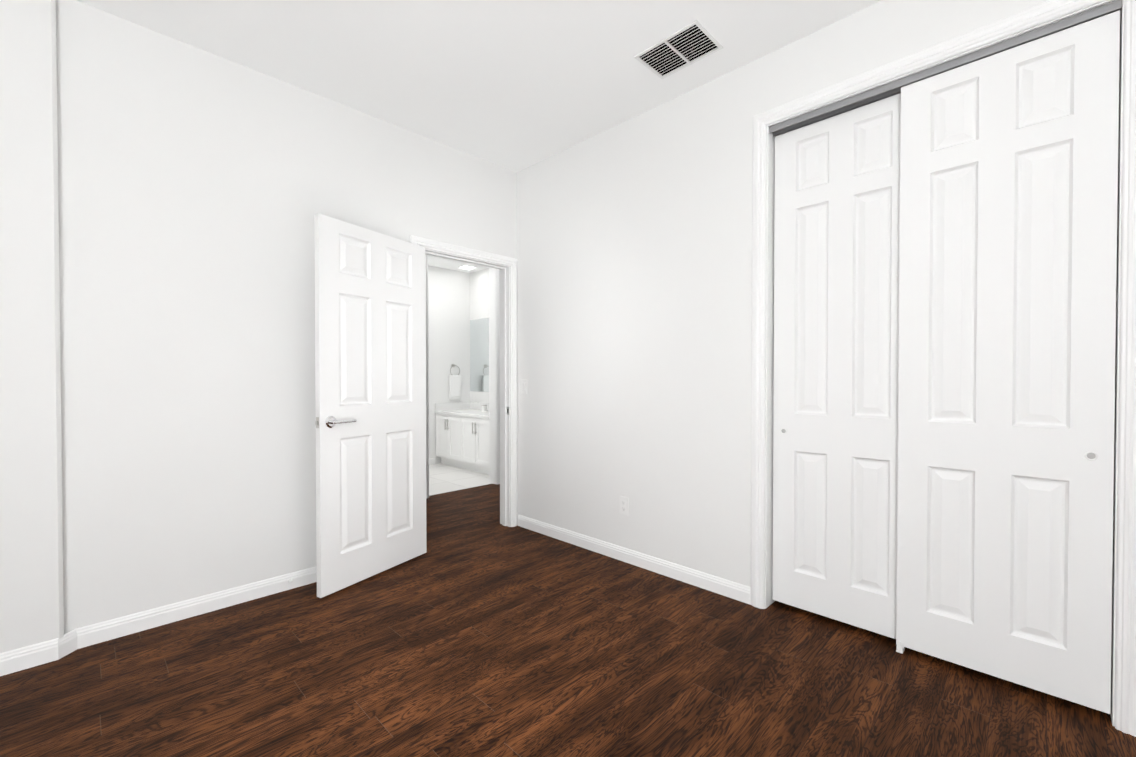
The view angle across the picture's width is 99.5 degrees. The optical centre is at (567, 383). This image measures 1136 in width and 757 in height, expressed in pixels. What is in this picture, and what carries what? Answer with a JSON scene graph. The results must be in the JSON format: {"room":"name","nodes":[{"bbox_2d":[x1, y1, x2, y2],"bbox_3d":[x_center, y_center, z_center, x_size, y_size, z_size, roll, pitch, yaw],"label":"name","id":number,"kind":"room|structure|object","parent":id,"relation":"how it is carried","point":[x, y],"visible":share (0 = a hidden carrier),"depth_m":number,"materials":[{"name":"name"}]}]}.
{"room":"empty bedroom","nodes":[
{"label":"empty bedroom","id":0,"kind":"room"},
{"bbox_2d":[0,0,516,652],"bbox_3d":[-1.763,-0.255,2.494,0.175,2.800,4.040,1,1,45],"label":"wall","id":1,"kind":"structure","parent":0,"point":[164,198],"depth_m":2.28,"materials":[{"name":"white paint"}]},
{"bbox_2d":[314,213,426,597],"bbox_3d":[-1.129,0.118,2.852,0.298,2.022,0.742,1,1,45],"label":"entry door","id":2,"kind":"structure","parent":1,"relation":"in","point":[370,344],"depth_m":2.79,"materials":[{"name":"white paint"}]},
{"bbox_2d":[0,515,750,675],"bbox_3d":[-0.318,1.120,1.082,4.000,0.086,3.800,1,1,45],"label":"baseboard","id":3,"kind":"structure","parent":1,"relation":"attached to","point":[22,658],"depth_m":2.49,"materials":[{"name":"white paint"}]},
{"bbox_2d":[410,235,517,526],"bbox_3d":[-0.768,0.075,3.543,0.163,2.115,0.905,1,1,45],"label":"door frame","id":4,"kind":"structure","parent":1,"relation":"attached to","point":[506,266],"depth_m":3.78,"materials":[{"name":"white paint"}]},
{"bbox_2d":[428,265,467,463],"bbox_3d":[-2.192,-0.300,6.223,0.120,2.800,2.340,1,1,45],"label":"wall","id":5,"kind":"structure","parent":0,"point":[458,301],"depth_m":6.64,"materials":[{"name":"white paint"}]},
{"bbox_2d":[435,402,470,409],"bbox_3d":[-1.610,0.319,6.715,0.020,0.100,0.546,1,1,45],"label":"backsplash","id":6,"kind":"structure","parent":5,"relation":"attached to","point":[459,405],"depth_m":6.72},
{"bbox_2d":[449,364,460,399],"bbox_3d":[-1.583,-0.026,6.707,0.070,0.501,0.170,1,1,45],"label":"towel ring","id":7,"kind":"object","parent":5,"relation":"attached to","point":[454,387],"visible":1,"depth_m":6.68,"materials":[{"name":"white fabric"}]},
{"bbox_2d":[428,255,488,272],"bbox_3d":[-1.666,-1.684,5.686,1.600,0.220,2.340,1,1,45],"label":"ceiling","id":8,"kind":"structure","parent":0,"point":[434,261],"depth_m":6.39,"materials":[{"name":"white paint"}]},
{"bbox_2d":[458,265,476,269],"bbox_3d":[-1.367,-1.577,6.531,0.180,0.014,0.180,1,1,45],"label":"recessed light","id":9,"kind":"object","parent":8,"relation":"in","point":[468,267],"visible":1,"depth_m":6.51,"materials":[{"name":"white plastic"}]},
{"bbox_2d":[429,463,491,495],"bbox_3d":[-1.645,1.106,5.699,1.660,0.001,2.340,1,1,45],"label":"floor","id":10,"kind":"structure","parent":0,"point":[444,478],"depth_m":5.55,"materials":[{"name":"white tile"}]},
{"bbox_2d":[436,414,462,467],"bbox_3d":[-1.363,0.752,6.493,0.690,0.690,0.560,1,1,45],"label":"base cabinet","id":11,"kind":"object","parent":10,"relation":"on","point":[462,434],"depth_m":6.29,"materials":[{"name":"white wood"}]},
{"bbox_2d":[463,414,488,474],"bbox_3d":[-0.947,0.757,6.082,0.692,0.690,0.560,1,1,45],"label":"base cabinet","id":12,"kind":"object","parent":10,"relation":"on","point":[475,430],"depth_m":5.88,"materials":[{"name":"white wood"}]},
{"bbox_2d":[435,410,488,417],"bbox_3d":[-1.153,0.392,6.277,1.286,0.035,0.566,1,1,45],"label":"countertop","id":13,"kind":"structure","parent":12,"relation":"on","point":[474,413],"depth_m":6.21,"materials":[{"name":"white stone"}]},
{"bbox_2d":[481,405,486,411],"bbox_3d":[-1.121,0.330,6.418,0.072,0.085,0.072,1,1,45],"label":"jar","id":14,"kind":"object","parent":13,"relation":"on","point":[483,407],"depth_m":6.39,"materials":[{"name":"white ceramic"}]},
{"bbox_2d":[468,268,488,402],"bbox_3d":[-0.843,-0.303,6.450,1.480,2.800,0.120,1,1,45],"label":"wall","id":15,"kind":"structure","parent":0,"point":[478,281],"depth_m":6.79,"materials":[{"name":"white paint"}]},
{"bbox_2d":[470,318,488,391],"bbox_3d":[-0.983,-0.393,6.498,1.188,1.020,0.006,1,1,45],"label":"vanity mirror","id":16,"kind":"object","parent":15,"relation":"attached to","point":[479,355],"visible":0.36,"depth_m":6.75,"materials":[{"name":"clear glass"}]},
{"bbox_2d":[471,402,488,409],"bbox_3d":[-0.961,0.322,6.471,1.286,0.100,0.020,1,1,45],"label":"backsplash","id":17,"kind":"structure","parent":15,"relation":"attached to","point":[474,405],"depth_m":6.73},
{"bbox_2d":[76,0,881,171],"bbox_3d":[-0.043,-1.691,1.325,4.240,0.100,4.820,1,1,45],"label":"ceiling","id":18,"kind":"structure","parent":0,"point":[516,85],"depth_m":2.39,"materials":[{"name":"white paint"}]},
{"bbox_2d":[634,20,722,78],"bbox_3d":[0.548,-1.648,2.397,0.355,0.010,0.255,1,1,45],"label":"ceiling vent","id":19,"kind":"object","parent":18,"relation":"in","point":[690,44],"visible":1,"depth_m":2.39,"materials":[{"name":"white plastic"}]},
{"bbox_2d":[0,484,1135,756],"bbox_3d":[0.324,1.144,2.613,5.480,0.001,7.120,1,1,45],"label":"floor","id":20,"kind":"structure","parent":0,"point":[478,630],"depth_m":1.87,"materials":[{"name":"laminate"}]},
{"bbox_2d":[896,641,904,653],"bbox_3d":[1.433,1.128,2.072,0.024,0.045,0.050,1,1,45],"label":"floor guide","id":21,"kind":"object","parent":20,"relation":"on","point":[900,648],"visible":0.86,"depth_m":2.06,"materials":[{"name":"white plastic"}]},
{"bbox_2d":[517,0,1048,586],"bbox_3d":[1.103,-0.254,2.417,4.120,2.800,0.120,1,1,45],"label":"wall","id":22,"kind":"structure","parent":0,"point":[635,294],"depth_m":2.87,"materials":[{"name":"white paint"}]},
{"bbox_2d":[620,496,627,515],"bbox_3d":[0.358,0.782,3.076,0.070,0.115,0.008,1,1,45],"label":"duplex electrical outlet","id":23,"kind":"object","parent":22,"relation":"attached to","point":[624,505],"visible":1,"depth_m":3.07,"materials":[{"name":"white plastic"}]},
{"bbox_2d":[772,92,900,638],"bbox_3d":[1.284,-0.079,2.263,0.612,2.394,0.039,1,1,45],"label":"closet door","id":24,"kind":"structure","parent":22,"relation":"in","point":[836,311],"depth_m":2.25,"materials":[{"name":"white paint"}]},
{"bbox_2d":[751,0,1135,736],"bbox_3d":[1.457,-0.107,2.054,1.320,2.515,0.142,1,1,45],"label":"trim","id":25,"kind":"structure","parent":22,"relation":"attached to","point":[1123,678],"depth_m":1.72,"materials":[{"name":"white paint"}]},
{"bbox_2d":[769,0,1121,135],"bbox_3d":[1.462,-1.273,2.045,1.168,0.032,0.097,1,1,45],"label":"track rail","id":26,"kind":"object","parent":22,"relation":"attached to","point":[876,94],"visible":0.67,"depth_m":1.96,"materials":[{"name":"silver metal"}]},
{"bbox_2d":[896,10,1119,713],"bbox_3d":[1.639,-0.074,1.847,0.612,2.394,0.039,1,1,45],"label":"closet door","id":27,"kind":"structure","parent":22,"relation":"in","point":[1007,270],"depth_m":1.80,"materials":[{"name":"white paint"}]},
{"bbox_3d":[-1.624,-0.279,4.523,0.120,2.800,7.120,1,1,45],"label":"wall","id":28,"kind":"structure","parent":0,"visible":0},
{"bbox_2d":[425,255,499,497],"bbox_3d":[-1.121,-0.143,5.033,0.163,2.515,0.960,1,1,45],"label":"door frame","id":29,"kind":"structure","parent":28,"relation":"attached to","point":[494,375],"depth_m":5.29,"materials":[{"name":"white paint"}]},
{"bbox_3d":[-1.119,-0.273,4.023,1.300,2.800,7.120,1,1,45],"label":"wall","id":30,"kind":"structure","parent":0,"visible":0},
{"bbox_2d":[429,458,434,464],"bbox_3d":[-2.346,1.060,5.991,0.013,0.086,1.530,1,1,45],"label":"baseboard","id":31,"kind":"structure","parent":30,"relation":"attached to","point":[431,461],"depth_m":6.48,"materials":[{"name":"white paint"}]}
]}

